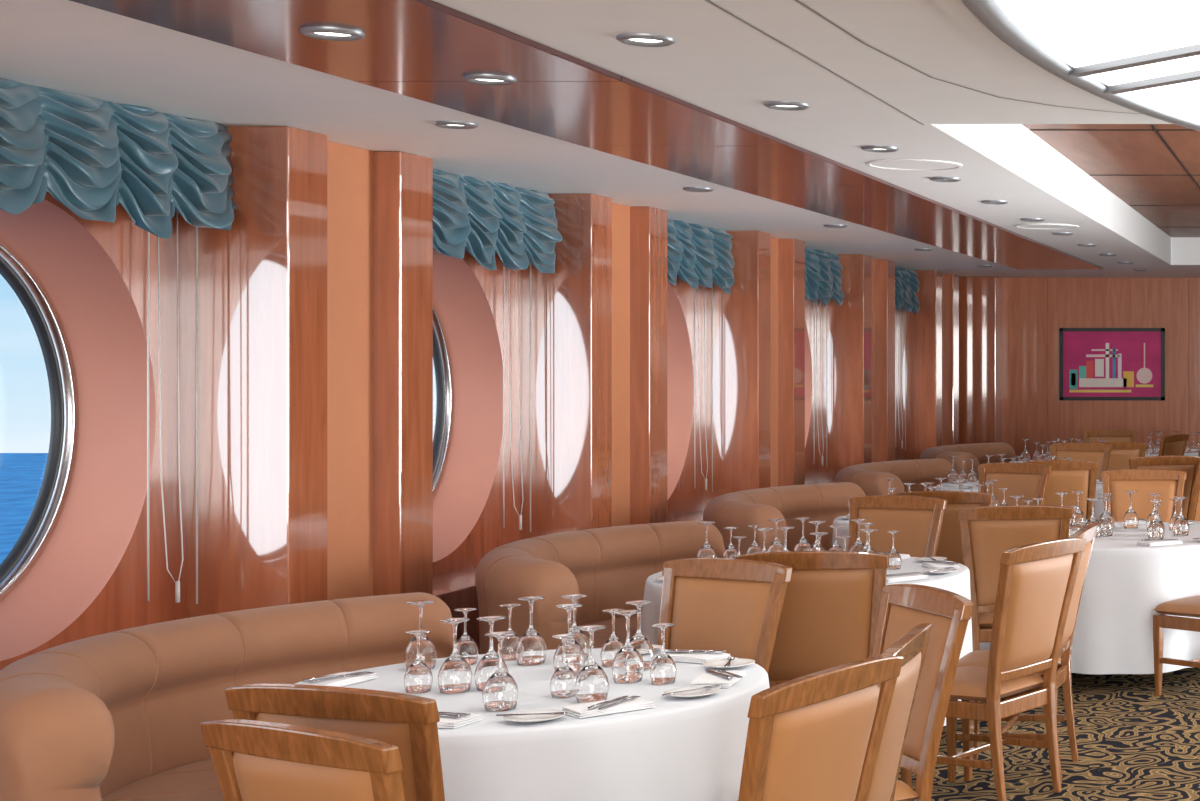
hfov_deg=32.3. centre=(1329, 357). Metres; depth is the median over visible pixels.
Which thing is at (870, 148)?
recessed light
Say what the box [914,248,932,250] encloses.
recessed light
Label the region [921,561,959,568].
folded napkin
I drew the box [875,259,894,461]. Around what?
pilaster
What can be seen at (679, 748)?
tablecloth
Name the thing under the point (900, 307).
blind cord
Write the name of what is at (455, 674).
wine glass
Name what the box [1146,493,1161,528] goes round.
wine glass
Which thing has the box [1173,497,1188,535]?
wine glass
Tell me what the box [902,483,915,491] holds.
wine glass
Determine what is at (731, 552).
wine glass
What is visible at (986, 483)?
wine glass
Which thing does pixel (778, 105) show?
recessed light
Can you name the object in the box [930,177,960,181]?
recessed light
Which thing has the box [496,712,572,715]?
butter knife
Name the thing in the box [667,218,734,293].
valance
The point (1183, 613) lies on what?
dining chair
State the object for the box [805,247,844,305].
valance
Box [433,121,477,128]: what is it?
recessed light
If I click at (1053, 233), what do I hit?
recessed light
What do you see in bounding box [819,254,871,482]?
pilaster
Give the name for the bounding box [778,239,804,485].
pilaster
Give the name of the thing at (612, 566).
banquette
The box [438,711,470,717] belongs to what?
cutlery
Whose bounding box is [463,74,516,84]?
recessed light
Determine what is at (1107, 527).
wine glass
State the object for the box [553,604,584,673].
wine glass
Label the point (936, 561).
cutlery
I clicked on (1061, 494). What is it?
wine glass
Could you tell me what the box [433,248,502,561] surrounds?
window surround
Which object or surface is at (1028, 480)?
dining chair
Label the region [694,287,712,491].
blind cord
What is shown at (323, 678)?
cutlery
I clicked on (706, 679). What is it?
folded napkin
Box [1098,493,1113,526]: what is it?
wine glass
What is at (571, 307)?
pilaster
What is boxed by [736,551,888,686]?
dining chair
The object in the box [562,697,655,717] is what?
folded napkin
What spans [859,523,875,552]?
wine glass
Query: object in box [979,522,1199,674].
tablecloth
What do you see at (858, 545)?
wine glass
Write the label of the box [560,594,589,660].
wine glass
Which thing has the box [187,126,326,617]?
pilaster
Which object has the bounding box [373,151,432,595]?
pilaster
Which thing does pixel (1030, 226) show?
ceiling speaker
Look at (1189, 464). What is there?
dining chair
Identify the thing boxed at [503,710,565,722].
bread plate
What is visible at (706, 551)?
wine glass
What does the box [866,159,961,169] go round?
ceiling speaker
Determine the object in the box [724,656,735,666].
fork
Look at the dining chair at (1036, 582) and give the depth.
7.03 m
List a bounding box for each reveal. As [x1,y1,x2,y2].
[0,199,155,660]
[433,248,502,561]
[667,281,693,499]
[805,321,811,445]
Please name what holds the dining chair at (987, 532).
on the floor
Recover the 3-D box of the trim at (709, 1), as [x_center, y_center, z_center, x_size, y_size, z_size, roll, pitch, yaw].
[-1.041,-0.909,2.000,1.087,0.004,10.000,0,0,0]
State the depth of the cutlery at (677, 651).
5.94 m
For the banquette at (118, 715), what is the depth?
5.59 m
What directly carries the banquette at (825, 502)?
on the floor
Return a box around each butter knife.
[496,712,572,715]
[662,684,721,695]
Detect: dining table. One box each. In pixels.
[641,557,972,725]
[832,515,848,550]
[936,480,1103,519]
[1145,451,1197,456]
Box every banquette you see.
[0,592,453,800]
[475,520,724,653]
[703,482,865,554]
[834,458,952,495]
[919,442,1015,479]
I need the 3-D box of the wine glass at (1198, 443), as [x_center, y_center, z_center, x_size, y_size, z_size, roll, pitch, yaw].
[-1.377,0.888,18.990,0.094,0.216,0.094,0,0,13]
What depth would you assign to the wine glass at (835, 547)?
8.75 m
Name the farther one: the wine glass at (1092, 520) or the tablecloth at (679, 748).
the wine glass at (1092, 520)
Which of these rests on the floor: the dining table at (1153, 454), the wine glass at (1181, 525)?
the dining table at (1153, 454)
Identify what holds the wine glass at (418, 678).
on the tablecloth at (679, 748)
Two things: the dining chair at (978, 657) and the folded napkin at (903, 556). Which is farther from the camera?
the folded napkin at (903, 556)
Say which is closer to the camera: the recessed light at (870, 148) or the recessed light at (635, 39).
the recessed light at (635, 39)
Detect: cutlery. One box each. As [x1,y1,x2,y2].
[302,671,373,682]
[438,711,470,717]
[588,696,640,709]
[666,650,726,652]
[705,668,741,678]
[886,572,921,575]
[927,560,959,564]
[1140,539,1178,540]
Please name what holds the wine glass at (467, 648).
on the tablecloth at (679, 748)
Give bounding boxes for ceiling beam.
[70,0,1102,268]
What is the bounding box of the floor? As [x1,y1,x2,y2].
[898,667,1199,800]
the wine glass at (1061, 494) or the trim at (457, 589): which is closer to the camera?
the trim at (457, 589)
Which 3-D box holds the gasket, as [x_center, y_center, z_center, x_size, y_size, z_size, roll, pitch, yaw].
[-4.758,0.220,8.960,0.034,1.364,1.364,0,0,0]
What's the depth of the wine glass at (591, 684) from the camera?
5.20 m
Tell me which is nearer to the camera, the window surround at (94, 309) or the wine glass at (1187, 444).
the window surround at (94, 309)
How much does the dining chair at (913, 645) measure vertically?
1.034 m
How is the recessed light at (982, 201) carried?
in the ceiling at (717, 62)
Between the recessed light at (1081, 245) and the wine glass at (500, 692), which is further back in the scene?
the recessed light at (1081, 245)
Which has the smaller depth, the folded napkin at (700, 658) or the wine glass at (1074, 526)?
the folded napkin at (700, 658)
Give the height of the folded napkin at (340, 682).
0.018 m
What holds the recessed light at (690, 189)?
in the ceiling at (717, 62)
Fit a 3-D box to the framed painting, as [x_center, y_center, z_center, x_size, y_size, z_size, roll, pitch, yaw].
[-2.465,0.070,20.379,1.190,0.820,0.040,0,0,0]
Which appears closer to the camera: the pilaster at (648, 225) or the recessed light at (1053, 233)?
the pilaster at (648, 225)
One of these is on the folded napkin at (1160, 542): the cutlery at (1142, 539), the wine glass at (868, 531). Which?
the cutlery at (1142, 539)
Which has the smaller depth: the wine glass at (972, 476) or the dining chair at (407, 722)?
the dining chair at (407, 722)
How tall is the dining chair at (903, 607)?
1.034 m
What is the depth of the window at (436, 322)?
9.61 m
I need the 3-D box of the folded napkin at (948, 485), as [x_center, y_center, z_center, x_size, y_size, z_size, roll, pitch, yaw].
[-2.914,0.986,13.980,0.120,0.018,0.220,0,0,-39]
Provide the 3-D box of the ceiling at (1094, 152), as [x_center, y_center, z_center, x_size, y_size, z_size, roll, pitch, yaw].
[1.823,-1.265,12.300,6.755,0.170,10.600,0,0,0]
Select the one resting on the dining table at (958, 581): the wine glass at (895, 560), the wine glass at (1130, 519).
the wine glass at (895, 560)
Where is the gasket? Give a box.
[433,326,444,472]
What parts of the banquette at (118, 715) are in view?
seat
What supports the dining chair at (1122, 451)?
on the floor
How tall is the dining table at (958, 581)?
0.752 m
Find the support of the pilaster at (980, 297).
attached to the wall at (1034, 310)
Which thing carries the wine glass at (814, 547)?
on the dining table at (958, 581)
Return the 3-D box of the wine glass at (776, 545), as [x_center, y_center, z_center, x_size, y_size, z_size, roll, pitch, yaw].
[-2.685,0.888,8.732,0.094,0.216,0.094,0,0,-9]
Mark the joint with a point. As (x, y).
(1152, 125)
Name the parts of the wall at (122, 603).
cherry panel, recess panel, cherry panel, recess panel, cherry panel, recess panel, cherry panel, recess panel, cherry panel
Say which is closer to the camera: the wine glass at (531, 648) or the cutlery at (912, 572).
the wine glass at (531, 648)
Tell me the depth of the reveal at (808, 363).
15.53 m
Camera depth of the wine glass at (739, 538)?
8.22 m
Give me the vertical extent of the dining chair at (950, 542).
1.034 m
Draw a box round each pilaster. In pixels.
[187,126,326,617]
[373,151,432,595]
[520,194,611,539]
[630,207,666,524]
[703,231,769,510]
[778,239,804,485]
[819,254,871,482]
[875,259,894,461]
[898,270,941,459]
[942,274,958,445]
[959,276,1001,443]
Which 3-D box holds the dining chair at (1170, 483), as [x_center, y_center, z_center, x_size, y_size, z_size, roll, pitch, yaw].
[-1.200,1.233,11.342,0.552,1.034,0.575,0,0,0]
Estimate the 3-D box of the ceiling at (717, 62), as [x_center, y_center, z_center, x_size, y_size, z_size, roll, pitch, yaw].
[0.200,-1.130,8.700,10.000,0.440,23.800,0,0,0]
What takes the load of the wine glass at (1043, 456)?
on the dining table
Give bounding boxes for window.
[0,244,75,595]
[433,306,451,493]
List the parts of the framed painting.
frame, white post, frame, frame, blue post, pale post, frame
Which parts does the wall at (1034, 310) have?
wood panel, wood panel, wood panel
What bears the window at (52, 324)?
attached to the window surround at (94, 309)
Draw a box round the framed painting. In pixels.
[1059,328,1164,399]
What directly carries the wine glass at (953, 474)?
on the dining table at (1099, 506)
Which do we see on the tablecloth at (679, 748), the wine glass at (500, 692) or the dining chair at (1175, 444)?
the wine glass at (500, 692)
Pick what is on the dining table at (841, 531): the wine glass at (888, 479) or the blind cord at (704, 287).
the wine glass at (888, 479)
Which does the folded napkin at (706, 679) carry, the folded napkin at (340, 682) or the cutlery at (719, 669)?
the cutlery at (719, 669)
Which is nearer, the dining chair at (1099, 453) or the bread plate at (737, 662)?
the bread plate at (737, 662)
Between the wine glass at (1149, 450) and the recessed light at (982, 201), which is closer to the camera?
the recessed light at (982, 201)
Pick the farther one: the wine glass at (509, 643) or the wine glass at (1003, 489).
the wine glass at (1003, 489)
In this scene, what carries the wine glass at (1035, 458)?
on the dining table
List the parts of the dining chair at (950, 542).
frame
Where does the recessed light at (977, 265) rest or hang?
in the ceiling at (717, 62)
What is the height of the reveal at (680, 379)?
1.600 m
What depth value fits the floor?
8.01 m
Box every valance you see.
[0,78,236,238]
[433,169,561,273]
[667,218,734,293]
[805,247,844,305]
[895,266,919,313]
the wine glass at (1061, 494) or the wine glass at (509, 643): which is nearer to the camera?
the wine glass at (509, 643)
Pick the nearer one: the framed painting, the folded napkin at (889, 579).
the folded napkin at (889, 579)
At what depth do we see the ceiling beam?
6.22 m
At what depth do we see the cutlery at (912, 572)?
8.09 m
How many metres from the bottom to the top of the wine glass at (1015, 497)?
0.216 m
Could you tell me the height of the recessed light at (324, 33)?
0.014 m
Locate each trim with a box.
[433,566,479,654]
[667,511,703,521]
[705,0,1137,124]
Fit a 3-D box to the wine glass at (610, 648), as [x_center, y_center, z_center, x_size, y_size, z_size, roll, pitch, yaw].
[-2.325,0.906,5.840,0.079,0.180,0.079,0,0,-31]
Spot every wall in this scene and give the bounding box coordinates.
[0,141,897,669]
[1002,278,1199,459]
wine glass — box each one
[404,600,436,668]
[404,630,432,692]
[437,618,472,693]
[452,608,478,664]
[474,616,508,690]
[482,631,518,711]
[497,604,520,660]
[515,596,546,665]
[550,634,576,698]
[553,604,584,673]
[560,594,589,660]
[574,625,608,702]
[600,609,623,666]
[611,610,643,682]
[626,600,654,669]
[650,623,676,684]
[696,521,716,557]
[722,527,737,558]
[732,536,746,558]
[746,525,761,553]
[755,528,772,552]
[767,518,784,551]
[777,527,794,551]
[793,517,810,550]
[808,521,824,550]
[810,532,827,550]
[829,525,842,550]
[837,536,851,550]
[849,519,866,551]
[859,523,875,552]
[860,529,877,551]
[884,478,895,494]
[886,530,901,569]
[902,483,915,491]
[919,483,931,490]
[935,478,946,490]
[947,456,958,482]
[953,480,965,489]
[959,460,967,482]
[968,459,976,481]
[981,482,993,505]
[986,479,999,505]
[999,488,1008,505]
[1010,496,1023,504]
[1021,439,1029,461]
[1033,442,1039,460]
[1038,445,1046,460]
[1044,442,1050,458]
[1055,492,1067,506]
[1068,505,1080,537]
[1070,491,1085,528]
[1085,498,1100,537]
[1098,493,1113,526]
[1098,497,1113,536]
[1107,497,1114,526]
[1123,491,1138,528]
[1146,437,1153,453]
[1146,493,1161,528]
[1147,432,1154,446]
[1147,500,1163,538]
[1152,503,1164,532]
[1153,433,1160,453]
[1169,499,1179,530]
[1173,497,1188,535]
[1184,440,1189,452]
[1189,433,1197,452]
[1196,432,1199,451]
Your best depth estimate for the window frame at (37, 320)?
6.65 m
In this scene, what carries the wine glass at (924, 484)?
on the dining table at (841, 531)
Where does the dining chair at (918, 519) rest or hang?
on the floor
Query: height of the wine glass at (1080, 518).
0.216 m
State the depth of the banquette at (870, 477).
14.66 m
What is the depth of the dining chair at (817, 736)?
4.13 m
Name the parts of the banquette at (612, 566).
seat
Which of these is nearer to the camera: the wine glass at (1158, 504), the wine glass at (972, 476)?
the wine glass at (1158, 504)
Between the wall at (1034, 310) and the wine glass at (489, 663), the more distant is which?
the wall at (1034, 310)
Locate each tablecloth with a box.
[343,648,769,800]
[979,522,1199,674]
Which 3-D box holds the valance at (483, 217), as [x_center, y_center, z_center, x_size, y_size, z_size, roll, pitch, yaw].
[-4.298,-0.667,9.072,0.234,0.483,1.745,0,0,0]
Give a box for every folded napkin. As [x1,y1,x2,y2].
[295,672,378,686]
[437,713,481,728]
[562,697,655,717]
[655,651,730,663]
[689,670,746,687]
[886,574,928,582]
[900,554,910,558]
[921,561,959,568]
[942,484,967,486]
[1136,540,1182,546]
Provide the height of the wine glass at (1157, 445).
0.216 m
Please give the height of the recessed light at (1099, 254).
0.014 m
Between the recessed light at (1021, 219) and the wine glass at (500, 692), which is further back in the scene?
the recessed light at (1021, 219)
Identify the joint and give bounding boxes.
[1030,124,1199,205]
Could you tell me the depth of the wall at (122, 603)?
7.72 m
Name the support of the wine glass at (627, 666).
on the tablecloth at (679, 748)
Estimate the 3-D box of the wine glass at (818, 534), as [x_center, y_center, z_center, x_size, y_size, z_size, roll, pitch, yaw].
[-2.282,0.888,8.041,0.094,0.216,0.094,0,0,-4]
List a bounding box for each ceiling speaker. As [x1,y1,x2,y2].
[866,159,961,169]
[1015,224,1078,228]
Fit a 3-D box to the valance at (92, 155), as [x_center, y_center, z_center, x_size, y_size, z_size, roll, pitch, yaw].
[-4.303,-0.667,6.173,0.224,0.484,1.745,0,0,0]
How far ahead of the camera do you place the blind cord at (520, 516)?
9.70 m
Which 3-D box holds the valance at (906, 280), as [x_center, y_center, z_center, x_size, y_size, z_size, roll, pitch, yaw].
[-4.303,-0.676,17.773,0.225,0.466,1.745,0,0,0]
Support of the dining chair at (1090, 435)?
on the floor
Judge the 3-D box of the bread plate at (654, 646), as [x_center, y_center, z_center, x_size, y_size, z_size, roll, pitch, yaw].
[-2.337,0.987,6.088,0.160,0.012,0.160,0,0,0]
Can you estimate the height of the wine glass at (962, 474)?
0.180 m
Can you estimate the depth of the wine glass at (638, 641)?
5.75 m
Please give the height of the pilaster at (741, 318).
2.659 m
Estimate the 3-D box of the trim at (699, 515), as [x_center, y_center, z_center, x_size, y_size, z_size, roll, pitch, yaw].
[-4.287,1.420,11.970,0.374,0.660,1.756,0,0,0]
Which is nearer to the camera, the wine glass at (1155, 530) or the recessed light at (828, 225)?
the wine glass at (1155, 530)
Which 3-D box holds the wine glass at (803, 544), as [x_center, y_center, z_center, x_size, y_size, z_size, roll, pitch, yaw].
[-2.578,0.888,8.806,0.094,0.216,0.094,0,0,33]
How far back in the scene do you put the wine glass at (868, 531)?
8.20 m
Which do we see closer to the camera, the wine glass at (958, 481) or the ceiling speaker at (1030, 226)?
the wine glass at (958, 481)
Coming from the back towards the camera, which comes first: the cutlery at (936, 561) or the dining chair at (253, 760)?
the cutlery at (936, 561)
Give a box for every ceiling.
[0,0,1199,277]
[1022,124,1199,236]
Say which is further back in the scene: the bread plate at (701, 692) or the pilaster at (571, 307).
the pilaster at (571, 307)
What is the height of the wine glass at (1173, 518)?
0.180 m
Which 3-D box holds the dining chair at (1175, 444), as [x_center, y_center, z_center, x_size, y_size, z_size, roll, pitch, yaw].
[-1.692,1.233,16.988,0.575,1.034,0.552,0,0,20]
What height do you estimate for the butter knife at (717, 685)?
0.003 m
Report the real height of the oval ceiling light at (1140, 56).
0.265 m
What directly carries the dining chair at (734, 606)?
on the floor
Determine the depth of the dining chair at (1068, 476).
12.61 m
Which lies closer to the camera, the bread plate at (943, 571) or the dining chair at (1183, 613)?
the bread plate at (943, 571)
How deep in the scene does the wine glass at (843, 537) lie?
8.24 m
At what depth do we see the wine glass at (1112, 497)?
10.54 m
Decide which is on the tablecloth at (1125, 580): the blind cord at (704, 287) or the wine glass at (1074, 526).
the wine glass at (1074, 526)
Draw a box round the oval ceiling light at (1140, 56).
[933,0,1199,130]
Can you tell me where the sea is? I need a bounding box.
[0,453,47,563]
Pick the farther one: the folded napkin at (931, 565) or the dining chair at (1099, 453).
the dining chair at (1099, 453)
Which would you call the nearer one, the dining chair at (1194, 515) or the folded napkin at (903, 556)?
the folded napkin at (903, 556)
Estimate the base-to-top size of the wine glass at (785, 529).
0.216 m
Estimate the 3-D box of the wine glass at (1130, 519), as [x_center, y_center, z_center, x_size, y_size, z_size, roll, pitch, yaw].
[-1.167,0.888,10.543,0.094,0.216,0.094,0,0,-1]
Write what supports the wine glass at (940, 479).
on the dining table at (841, 531)
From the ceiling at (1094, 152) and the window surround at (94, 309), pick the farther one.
the ceiling at (1094, 152)
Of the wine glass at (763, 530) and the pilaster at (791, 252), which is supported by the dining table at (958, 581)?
the wine glass at (763, 530)
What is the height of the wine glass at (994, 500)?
0.216 m
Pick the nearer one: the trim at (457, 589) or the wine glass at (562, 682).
the wine glass at (562, 682)
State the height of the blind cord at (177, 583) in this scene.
1.800 m
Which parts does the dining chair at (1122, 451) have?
frame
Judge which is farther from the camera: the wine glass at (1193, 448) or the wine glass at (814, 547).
the wine glass at (1193, 448)
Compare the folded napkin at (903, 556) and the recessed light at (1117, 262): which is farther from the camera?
the recessed light at (1117, 262)
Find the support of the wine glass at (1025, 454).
on the dining table
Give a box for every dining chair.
[200,719,404,800]
[224,684,444,800]
[658,558,791,673]
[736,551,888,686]
[738,656,902,800]
[848,495,946,556]
[868,623,932,800]
[872,584,973,800]
[889,491,991,564]
[901,538,1085,800]
[946,524,1097,781]
[957,505,1072,713]
[978,462,1051,504]
[1021,460,1097,519]
[1050,443,1111,480]
[1082,429,1136,441]
[1089,441,1146,470]
[1100,469,1186,521]
[1129,456,1199,520]
[1153,596,1199,695]
[1158,434,1188,455]
[1188,463,1199,523]
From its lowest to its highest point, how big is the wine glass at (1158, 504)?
0.180 m
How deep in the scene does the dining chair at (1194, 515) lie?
12.68 m
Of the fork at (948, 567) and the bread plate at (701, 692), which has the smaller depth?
the bread plate at (701, 692)
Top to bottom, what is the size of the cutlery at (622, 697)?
0.006 m
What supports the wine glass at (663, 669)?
on the tablecloth at (679, 748)
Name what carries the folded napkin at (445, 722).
on the tablecloth at (679, 748)
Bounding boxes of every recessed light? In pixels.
[300,26,364,40]
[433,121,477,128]
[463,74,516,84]
[616,33,674,46]
[683,187,713,191]
[764,101,809,109]
[824,224,846,227]
[861,145,897,151]
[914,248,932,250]
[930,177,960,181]
[977,265,992,266]
[981,200,1007,203]
[1020,218,1043,221]
[1052,232,1072,235]
[1077,244,1096,246]
[1099,254,1116,255]
[1117,262,1132,263]
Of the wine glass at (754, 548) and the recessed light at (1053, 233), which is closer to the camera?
the wine glass at (754, 548)
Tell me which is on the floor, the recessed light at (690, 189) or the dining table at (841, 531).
the dining table at (841, 531)
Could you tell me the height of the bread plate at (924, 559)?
0.012 m
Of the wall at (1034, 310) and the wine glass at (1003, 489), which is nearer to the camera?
the wine glass at (1003, 489)
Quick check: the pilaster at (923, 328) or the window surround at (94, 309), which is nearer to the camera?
the window surround at (94, 309)
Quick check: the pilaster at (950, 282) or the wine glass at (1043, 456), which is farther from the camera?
the pilaster at (950, 282)
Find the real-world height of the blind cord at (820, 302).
1.800 m
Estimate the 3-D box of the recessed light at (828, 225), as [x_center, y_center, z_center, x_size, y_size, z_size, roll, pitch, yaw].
[-3.390,-0.903,12.340,0.156,0.014,0.156,0,0,0]
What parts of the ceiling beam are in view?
burgundy panel, burgundy panel, burgundy panel, burgundy panel, burgundy panel, burgundy panel, burgundy panel, burgundy panel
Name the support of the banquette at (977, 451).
on the floor
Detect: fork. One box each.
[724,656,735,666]
[926,567,953,571]
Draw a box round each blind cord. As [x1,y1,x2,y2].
[147,211,197,603]
[503,263,530,531]
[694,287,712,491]
[814,302,826,466]
[895,307,905,449]
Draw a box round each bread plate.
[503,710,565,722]
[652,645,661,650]
[664,686,720,697]
[703,658,754,667]
[914,557,946,561]
[922,568,956,573]
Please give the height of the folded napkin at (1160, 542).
0.018 m
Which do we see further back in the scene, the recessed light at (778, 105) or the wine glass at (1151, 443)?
the wine glass at (1151, 443)
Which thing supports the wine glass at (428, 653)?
on the tablecloth at (679, 748)
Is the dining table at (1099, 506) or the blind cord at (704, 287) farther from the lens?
the dining table at (1099, 506)
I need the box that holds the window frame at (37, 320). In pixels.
[0,257,63,581]
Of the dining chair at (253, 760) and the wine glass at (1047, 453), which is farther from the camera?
the wine glass at (1047, 453)

